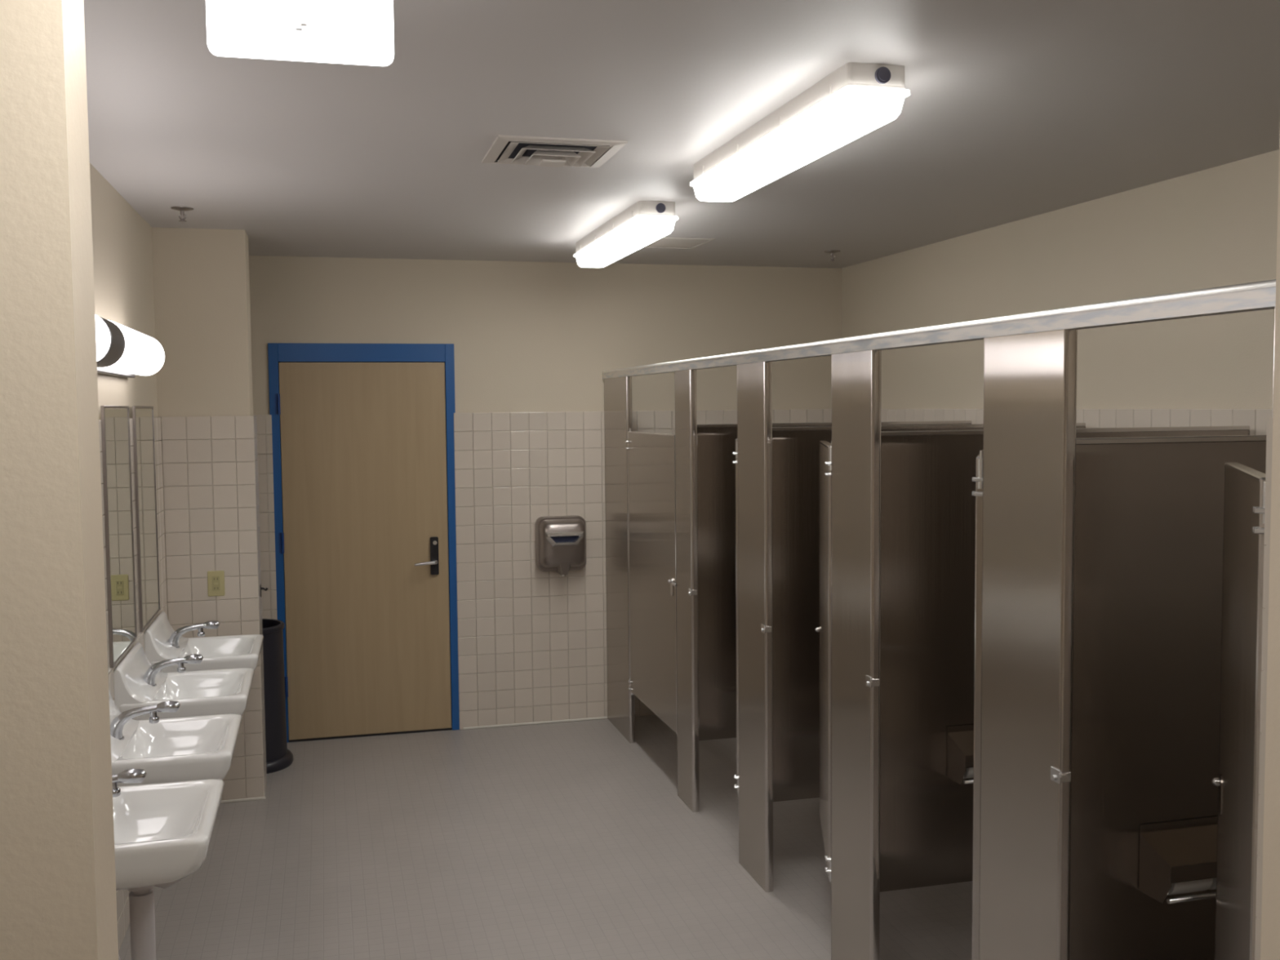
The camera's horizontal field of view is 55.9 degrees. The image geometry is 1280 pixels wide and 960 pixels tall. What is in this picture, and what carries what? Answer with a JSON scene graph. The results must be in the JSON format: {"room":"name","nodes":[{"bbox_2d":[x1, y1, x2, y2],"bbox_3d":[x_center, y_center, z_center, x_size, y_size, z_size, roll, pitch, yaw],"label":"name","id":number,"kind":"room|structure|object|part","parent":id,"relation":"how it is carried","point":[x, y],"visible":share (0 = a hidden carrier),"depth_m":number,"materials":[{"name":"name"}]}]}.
{"room":"public restroom","nodes":[
{"label":"public restroom","id":0,"kind":"room"},
{"bbox_2d":[0,0,118,959],"bbox_3d":[-1.996,0.462,1.193,2.715,2.712,0.140,-1,4,-15],"label":"wall","id":1,"kind":"structure","parent":0,"point":[58,897],"depth_m":1.44,"materials":[{"name":"beige paint"}]},
{"bbox_2d":[89,163,168,952],"bbox_3d":[-1.881,0.288,4.018,0.165,2.712,5.280,-1,4,-15],"label":"wall","id":2,"kind":"structure","parent":0,"point":[122,246],"depth_m":4.73,"materials":[{"name":"beige paint"}]},
{"bbox_2d":[100,405,137,667],"bbox_3d":[-1.887,0.182,4.378,0.011,0.900,0.540,-1,4,-15],"label":"wall mirror","id":3,"kind":"object","parent":2,"relation":"attached to","point":[115,423],"visible":1,"depth_m":4.34,"materials":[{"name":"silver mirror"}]},
{"bbox_2d":[108,688,139,762],"bbox_3d":[-1.652,0.761,3.746,0.120,0.156,0.498,-1,4,-15],"label":"backsplash","id":4,"kind":"structure","parent":2,"relation":"attached to","point":[118,747],"depth_m":3.82,"materials":[{"name":"white ceramic"}]},
{"bbox_2d":[94,314,164,377],"bbox_3d":[-1.666,-0.421,3.681,0.148,0.162,2.280,-1,4,-15],"label":"light","id":5,"kind":"object","parent":2,"relation":"attached to","point":[122,351],"visible":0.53,"depth_m":3.94,"materials":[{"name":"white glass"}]},
{"bbox_3d":[-1.722,-0.414,3.667,0.030,0.152,2.260,-1,4,-15],"label":"plate","id":6,"kind":"part","parent":5,"relation":"part of","materials":[{"name":"grey metal"}]},
{"bbox_2d":[113,642,168,711],"bbox_3d":[-1.840,0.719,4.469,0.120,0.156,0.498,-1,4,-15],"label":"backsplash","id":7,"kind":"structure","parent":2,"relation":"attached to","point":[130,686],"depth_m":4.34,"materials":[{"name":"white ceramic"}]},
{"bbox_2d":[132,405,159,631],"bbox_3d":[-2.060,0.143,5.040,0.011,0.900,0.530,-1,4,-15],"label":"wall mirror","id":8,"kind":"object","parent":2,"relation":"attached to","point":[143,420],"visible":1,"depth_m":5.00,"materials":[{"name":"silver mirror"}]},
{"bbox_2d":[144,611,188,662],"bbox_3d":[-2.027,0.676,5.184,0.120,0.156,0.498,-1,4,-15],"label":"backsplash","id":9,"kind":"structure","parent":2,"relation":"attached to","point":[157,647],"depth_m":5.05,"materials":[{"name":"white ceramic"}]},
{"bbox_2d":[111,768,224,959],"bbox_3d":[-1.309,1.028,3.083,0.442,0.614,0.506,-1,4,-15],"label":"sink","id":10,"kind":"object","parent":2,"relation":"attached to","point":[163,832],"visible":0.55,"depth_m":3.08,"materials":[{"name":"white ceramic"}]},
{"bbox_2d":[111,768,146,797],"bbox_3d":[-1.365,0.793,3.055,0.218,0.112,0.052,-1,4,-15],"label":"faucet","id":11,"kind":"object","parent":10,"relation":"on","point":[132,775],"depth_m":3.06,"materials":[{"name":"silver metal"}]},
{"bbox_2d":[112,778,224,890],"bbox_3d":[-1.308,0.923,3.077,0.440,0.149,0.506,-1,4,-15],"label":"basin","id":12,"kind":"object","parent":10,"relation":"in","point":[163,832],"depth_m":3.20,"materials":[{"name":"white ceramic"}]},
{"bbox_2d":[108,688,241,888],"bbox_3d":[-1.496,0.986,3.800,0.442,0.614,0.506,-1,4,-15],"label":"sink","id":13,"kind":"object","parent":2,"relation":"attached to","point":[198,748],"visible":0.6,"depth_m":3.78,"materials":[{"name":"white ceramic"}]},
{"bbox_2d":[110,700,180,740],"bbox_3d":[-1.552,0.751,3.772,0.218,0.112,0.052,-1,4,-15],"label":"faucet","id":14,"kind":"object","parent":13,"relation":"on","point":[117,723],"depth_m":3.76,"materials":[{"name":"silver metal"}]},
{"bbox_2d":[111,713,241,786],"bbox_3d":[-1.496,0.881,3.794,0.440,0.149,0.506,-1,4,-15],"label":"basin","id":15,"kind":"object","parent":13,"relation":"in","point":[198,748],"depth_m":3.84,"materials":[{"name":"white ceramic"}]},
{"bbox_2d":[113,642,254,719],"bbox_3d":[-1.685,0.943,4.523,0.442,0.614,0.506,-1,4,-15],"label":"sink","id":16,"kind":"object","parent":2,"relation":"attached to","point":[138,683],"visible":0.64,"depth_m":4.46,"materials":[{"name":"white ceramic"}]},
{"bbox_2d":[142,653,203,686],"bbox_3d":[-1.741,0.708,4.494,0.218,0.112,0.052,-1,4,-15],"label":"faucet","id":17,"kind":"object","parent":16,"relation":"on","point":[148,678],"depth_m":4.48,"materials":[{"name":"silver metal"}]},
{"bbox_2d":[119,667,254,719],"bbox_3d":[-1.685,0.838,4.516,0.440,0.149,0.506,-1,4,-15],"label":"basin","id":18,"kind":"object","parent":16,"relation":"in","point":[215,691],"depth_m":4.50,"materials":[{"name":"white ceramic"}]},
{"bbox_2d":[144,611,263,672],"bbox_3d":[-1.871,0.901,5.237,0.442,0.614,0.506,-1,4,-15],"label":"sink","id":19,"kind":"object","parent":2,"relation":"attached to","point":[162,642],"visible":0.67,"depth_m":5.18,"materials":[{"name":"white ceramic"}]},
{"bbox_2d":[168,620,219,648],"bbox_3d":[-1.927,0.666,5.209,0.218,0.112,0.052,-1,4,-15],"label":"faucet","id":20,"kind":"object","parent":19,"relation":"on","point":[173,642],"depth_m":5.20,"materials":[{"name":"silver metal"}]},
{"bbox_2d":[150,634,263,672],"bbox_3d":[-1.871,0.796,5.231,0.440,0.149,0.506,-1,4,-15],"label":"basin","id":21,"kind":"object","parent":19,"relation":"in","point":[233,651],"depth_m":5.25,"materials":[{"name":"white ceramic"}]},
{"bbox_2d":[151,227,266,799],"bbox_3d":[-2.058,0.180,5.796,0.423,2.712,0.265,-1,4,-15],"label":"wall","id":22,"kind":"structure","parent":0,"point":[202,283],"depth_m":5.66,"materials":[{"name":"beige paint"}]},
{"bbox_2d":[207,570,225,596],"bbox_3d":[-1.998,0.488,5.687,0.076,0.120,0.011,-1,4,-15],"label":"power outlet","id":23,"kind":"object","parent":22,"relation":"attached to","point":[215,579],"visible":1,"depth_m":5.68,"materials":[{"name":"beige plastic"}]},
{"bbox_2d":[212,576,219,591],"bbox_3d":[-1.998,0.488,5.685,0.033,0.068,0.003,-1,4,-15],"label":"receptacle","id":24,"kind":"object","parent":23,"relation":"attached to","point":[215,580],"depth_m":5.68,"materials":[{"name":"beige plastic"}]},
{"bbox_2d":[220,796,265,803],"bbox_3d":[-2.001,1.534,5.750,0.414,0.014,0.006,-1,4,-15],"label":"baseboard","id":25,"kind":"structure","parent":22,"relation":"attached to","point":[258,797],"depth_m":5.77,"materials":[{"name":"beige tile"}]},
{"bbox_2d":[260,584,268,596],"bbox_3d":[-1.842,0.543,5.918,0.038,0.060,0.028,-1,4,-15],"label":"coat hook","id":26,"kind":"object","parent":22,"relation":"attached to","point":[261,588],"visible":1,"depth_m":5.91,"materials":[{"name":"brown metal"}]},
{"bbox_2d":[118,715,972,959],"bbox_3d":[-0.495,1.764,2.873,6.400,0.120,8.800,-1,4,-15],"label":"floor","id":27,"kind":"structure","parent":0,"point":[576,840],"depth_m":4.92,"materials":[{"name":"grey tile"}]},
{"bbox_2d":[262,618,293,773],"bbox_3d":[-2.038,1.129,6.341,0.396,0.750,0.396,-1,4,-15],"label":"trash bin","id":28,"kind":"object","parent":27,"relation":"on","point":[278,757],"visible":0.41,"depth_m":6.26,"materials":[{"name":"black plastic"}]},
{"bbox_2d":[604,376,635,742],"bbox_3d":[-0.119,0.431,6.917,0.033,2.038,0.550,-1,4,-15],"label":"pilaster","id":29,"kind":"object","parent":27,"relation":"on","point":[618,422],"visible":0.8,"depth_m":6.87,"materials":[{"name":"silver metal"}]},
{"bbox_2d":[674,369,699,812],"bbox_3d":[0.216,0.508,5.614,0.043,2.038,0.267,-1,4,-15],"label":"pilaster","id":30,"kind":"object","parent":27,"relation":"on","point":[686,398],"visible":0.92,"depth_m":5.56,"materials":[{"name":"silver metal"}]},
{"bbox_2d":[626,427,677,734],"bbox_3d":[0.066,0.480,6.194,0.058,1.477,0.942,-1,4,-15],"label":"door","id":31,"kind":"structure","parent":30,"relation":"attached to","point":[651,455],"depth_m":6.15,"materials":[{"name":"silver metal"}]},
{"bbox_3d":[0.153,0.515,5.821,0.003,0.090,0.040,-1,4,-15],"label":"latch plate","id":32,"kind":"part","parent":31,"relation":"part of","materials":[{"name":"silver metal"}]},
{"bbox_3d":[0.218,0.508,5.623,0.032,2.038,0.239,-1,4,-15],"label":"panel","id":33,"kind":"part","parent":30,"relation":"part of","materials":[{"name":"silver metal"}]},
{"bbox_2d":[737,361,773,892],"bbox_3d":[0.448,0.561,4.726,0.043,2.038,0.331,-1,4,-15],"label":"pilaster","id":34,"kind":"object","parent":27,"relation":"on","point":[754,380],"visible":0.93,"depth_m":4.68,"materials":[{"name":"silver metal"}]},
{"bbox_2d":[733,438,738,795],"bbox_3d":[0.433,0.538,5.196,0.058,1.477,0.612,0,4,6],"label":"door","id":35,"kind":"structure","parent":34,"relation":"attached to","point":[736,776],"depth_m":4.90,"materials":[{"name":"silver metal"}]},
{"bbox_2d":[602,279,1275,378],"bbox_3d":[0.461,-0.472,4.593,0.046,0.048,5.249,-1,4,-15],"label":"rail","id":36,"kind":"object","parent":34,"relation":"attached to","point":[1255,295],"visible":0.97,"depth_m":2.82,"materials":[{"name":"metal"}]},
{"bbox_2d":[831,350,881,959],"bbox_3d":[0.682,0.614,3.831,0.043,2.038,0.322,-1,4,-15],"label":"pilaster","id":37,"kind":"object","parent":27,"relation":"on","point":[856,376],"visible":0.93,"depth_m":3.79,"materials":[{"name":"silver metal"}]},
{"bbox_2d":[815,440,831,881],"bbox_3d":[0.663,0.591,4.295,0.058,1.477,0.608,0,4,6],"label":"door","id":38,"kind":"structure","parent":37,"relation":"attached to","point":[824,628],"depth_m":4.16,"materials":[{"name":"silver metal"}]},
{"bbox_2d":[978,328,1077,959],"bbox_3d":[0.924,0.668,2.904,0.043,2.038,0.366,-1,4,-15],"label":"pilaster","id":39,"kind":"object","parent":27,"relation":"on","point":[1030,379],"visible":0.94,"depth_m":2.86,"materials":[{"name":"silver metal"}]},
{"bbox_2d":[972,449,982,959],"bbox_3d":[0.957,0.644,3.382,0.058,1.477,0.612,1,4,17],"label":"door","id":40,"kind":"structure","parent":39,"relation":"attached to","point":[978,478],"depth_m":3.09,"materials":[{"name":"silver metal"}]},
{"bbox_2d":[1272,311,1275,412],"bbox_3d":[1.130,0.714,2.135,0.036,2.038,0.040,-1,4,-15],"label":"pilaster","id":41,"kind":"object","parent":27,"relation":"on","point":[1274,312],"visible":0.13,"depth_m":2.09,"materials":[{"name":"silver metal"}]},
{"bbox_2d":[1211,462,1266,959],"bbox_3d":[1.215,0.699,2.450,0.058,1.477,0.612,1,4,20],"label":"door","id":42,"kind":"structure","parent":41,"relation":"attached to","point":[1237,782],"depth_m":2.38,"materials":[{"name":"silver metal"}]},
{"bbox_3d":[1.278,0.670,2.678,0.017,0.020,0.020,1,4,20],"label":"latch knob","id":43,"kind":"part","parent":42,"relation":"part of","materials":[{"name":"silver metal"}]},
{"bbox_3d":[1.288,0.698,2.676,0.003,0.090,0.040,1,4,20],"label":"latch plate","id":44,"kind":"part","parent":42,"relation":"part of","materials":[{"name":"silver metal"}]},
{"bbox_2d":[248,255,841,729],"bbox_3d":[-1.580,0.109,6.889,6.400,2.712,0.165,-1,4,-15],"label":"wall","id":45,"kind":"structure","parent":0,"point":[534,343],"depth_m":7.06,"materials":[{"name":"beige paint"}]},
{"bbox_2d":[267,342,460,742],"bbox_3d":[-1.550,0.349,6.851,1.018,2.236,0.182,-1,4,-15],"label":"door","id":46,"kind":"structure","parent":45,"relation":"in","point":[362,434],"depth_m":6.83,"materials":[{"name":"brown wood"}]},
{"bbox_3d":[-1.220,0.473,6.883,0.134,0.031,0.062,-1,4,-15],"label":"lever handle","id":47,"kind":"part","parent":46,"relation":"part of","materials":[{"name":"silver metal"}]},
{"bbox_3d":[-1.181,0.435,6.930,0.046,0.218,0.016,-1,4,-15],"label":"lock plate","id":48,"kind":"part","parent":46,"relation":"part of","materials":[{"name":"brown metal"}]},
{"bbox_2d":[463,716,607,729],"bbox_3d":[-0.613,1.437,7.132,0.860,0.014,0.006,-1,4,-15],"label":"baseboard","id":49,"kind":"structure","parent":45,"relation":"attached to","point":[598,717],"depth_m":7.13,"materials":[{"name":"beige tile"}]},
{"bbox_2d":[535,515,586,576],"bbox_3d":[-0.449,0.387,7.027,0.292,0.342,0.172,-1,4,-15],"label":"dryer","id":50,"kind":"object","parent":45,"relation":"attached to","point":[560,540],"visible":1,"depth_m":6.97,"materials":[{"name":"silver metal"}]},
{"bbox_3d":[-0.432,0.340,6.957,0.174,0.034,0.006,-1,4,-15],"label":"slot panel","id":51,"kind":"part","parent":50,"relation":"part of","materials":[{"name":"blue plastic"}]},
{"bbox_2d":[83,0,1279,268],"bbox_3d":[-0.521,-1.062,2.700,6.400,0.120,8.800,-1,4,-15],"label":"ceiling","id":52,"kind":"structure","parent":0,"point":[1014,110],"depth_m":3.52,"materials":[{"name":"grey paint"}]},
{"bbox_2d":[170,206,193,222],"bbox_3d":[-1.906,-1.104,5.027,0.090,0.056,0.090,-1,4,-15],"label":"sprinkler","id":53,"kind":"object","parent":52,"relation":"attached to","point":[182,209],"visible":1,"depth_m":5.02,"materials":[{"name":"grey metal"}]},
{"bbox_2d":[205,0,394,66],"bbox_3d":[-0.575,-0.838,2.047,0.306,0.247,0.044,-1,4,-15],"label":"light panel","id":54,"kind":"object","parent":52,"relation":"hanging from","point":[348,32],"visible":1,"depth_m":2.04,"materials":[{"name":"white plastic"}]},
{"bbox_2d":[481,134,627,168],"bbox_3d":[-0.290,-1.062,3.977,0.412,0.043,0.412,-1,4,-15],"label":"ceiling vent","id":55,"kind":"object","parent":52,"relation":"in","point":[507,149],"visible":1,"depth_m":3.91,"materials":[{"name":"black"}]},
{"bbox_3d":[-0.290,-1.045,3.978,0.080,0.008,0.080,-1,4,-15],"label":"plate","id":56,"kind":"part","parent":55,"relation":"part of","materials":[{"name":"grey metal"}]},
{"bbox_2d":[573,200,678,267],"bbox_3d":[-0.092,-1.120,5.596,0.178,0.127,1.327,-1,4,-15],"label":"strip light","id":57,"kind":"object","parent":52,"relation":"attached to","point":[643,223],"visible":1,"depth_m":5.26,"materials":[{"name":"white plastic"}]},
{"bbox_2d":[643,236,715,248],"bbox_3d":[0.148,-1.221,6.214,0.380,0.006,0.380,-1,4,-15],"label":"access hatch","id":58,"kind":"object","parent":52,"relation":"attached to","point":[664,242],"visible":0.63,"depth_m":6.21,"materials":[{"name":"white paint"}]},
{"bbox_2d":[689,62,910,201],"bbox_3d":[0.424,-1.004,3.621,0.178,0.127,1.327,-1,4,-15],"label":"strip light","id":59,"kind":"object","parent":52,"relation":"attached to","point":[855,100],"visible":1,"depth_m":3.30,"materials":[{"name":"white plastic"}]},
{"bbox_2d":[824,249,840,261],"bbox_3d":[1.057,-1.230,6.633,0.090,0.056,0.090,-1,4,-15],"label":"sprinkler","id":60,"kind":"object","parent":52,"relation":"attached to","point":[832,252],"visible":1,"depth_m":6.62,"materials":[{"name":"grey metal"}]},
{"bbox_2d":[841,149,1279,435],"bbox_3d":[2.013,0.195,4.953,0.165,2.712,5.430,-1,4,-15],"label":"wall","id":61,"kind":"structure","parent":0,"point":[1216,226],"depth_m":4.89,"materials":[{"name":"beige paint"}]},
{"bbox_2d":[697,420,972,740],"bbox_3d":[0.949,0.466,5.811,1.475,1.485,0.060,-1,4,-15],"label":"divider panel","id":62,"kind":"object","parent":61,"relation":"attached to","point":[716,442],"visible":0.17,"depth_m":5.65,"materials":[{"name":"silver metal"}]},
{"bbox_2d":[772,422,1085,801],"bbox_3d":[1.181,0.518,4.922,1.475,1.485,0.060,-1,4,-15],"label":"divider panel","id":63,"kind":"object","parent":61,"relation":"attached to","point":[795,450],"visible":0.15,"depth_m":4.76,"materials":[{"name":"silver metal"}]},
{"bbox_2d":[880,426,1250,892],"bbox_3d":[1.415,0.571,4.027,1.475,1.485,0.060,-1,4,-15],"label":"divider panel","id":64,"kind":"object","parent":61,"relation":"attached to","point":[928,504],"visible":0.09,"depth_m":3.89,"materials":[{"name":"silver metal"}]},
{"bbox_2d":[946,724,973,784],"bbox_3d":[1.149,0.882,3.899,0.284,0.165,0.118,-1,4,-15],"label":"paper holder","id":65,"kind":"object","parent":64,"relation":"attached to","point":[960,739],"visible":0.31,"depth_m":3.87,"materials":[{"name":"silver metal"}]},
{"bbox_3d":[1.015,0.895,3.865,0.003,0.145,0.112,-1,4,-15],"label":"plate","id":66,"kind":"part","parent":65,"relation":"part of","materials":[{"name":"silver metal"}]},
{"bbox_2d":[946,730,973,768],"bbox_3d":[1.149,0.861,3.897,0.284,0.083,0.115,-1,4,-15],"label":"hood","id":67,"kind":"object","parent":65,"relation":"attached to","point":[960,744],"depth_m":3.87,"materials":[{"name":"silver metal"}]},
{"bbox_3d":[1.160,0.955,3.861,0.272,0.011,0.012,-1,4,-15],"label":"rod","id":68,"kind":"part","parent":65,"relation":"part of","materials":[{"name":"silver metal"}]},
{"bbox_2d":[1069,435,1266,959],"bbox_3d":[1.656,0.626,3.101,1.475,1.485,0.060,-1,4,-15],"label":"divider panel","id":69,"kind":"object","parent":61,"relation":"attached to","point":[1149,510],"visible":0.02,"depth_m":2.97,"materials":[{"name":"silver metal"}]},
{"bbox_2d":[1138,816,1217,903],"bbox_3d":[1.390,0.937,2.974,0.284,0.165,0.118,-1,4,-15],"label":"paper holder","id":70,"kind":"object","parent":69,"relation":"attached to","point":[1176,856],"visible":0.65,"depth_m":2.94,"materials":[{"name":"silver metal"}]},
{"bbox_3d":[1.256,0.950,2.940,0.003,0.145,0.112,-1,4,-15],"label":"plate","id":71,"kind":"part","parent":70,"relation":"part of","materials":[{"name":"silver metal"}]},
{"bbox_2d":[1139,824,1217,883],"bbox_3d":[1.390,0.916,2.971,0.284,0.083,0.115,-1,4,-15],"label":"hood","id":72,"kind":"object","parent":70,"relation":"attached to","point":[1169,853],"depth_m":2.95,"materials":[{"name":"silver metal"}]},
{"bbox_3d":[1.402,1.010,2.936,0.272,0.011,0.012,-1,4,-15],"label":"rod","id":73,"kind":"part","parent":70,"relation":"part of","materials":[{"name":"silver metal"}]},
{"bbox_2d":[1254,128,1279,959],"bbox_3d":[2.320,0.454,0.692,1.725,2.712,3.315,-1,4,-15],"label":"wall","id":74,"kind":"structure","parent":0,"point":[1267,940],"depth_m":2.05,"materials":[{"name":"beige paint"}]}
]}

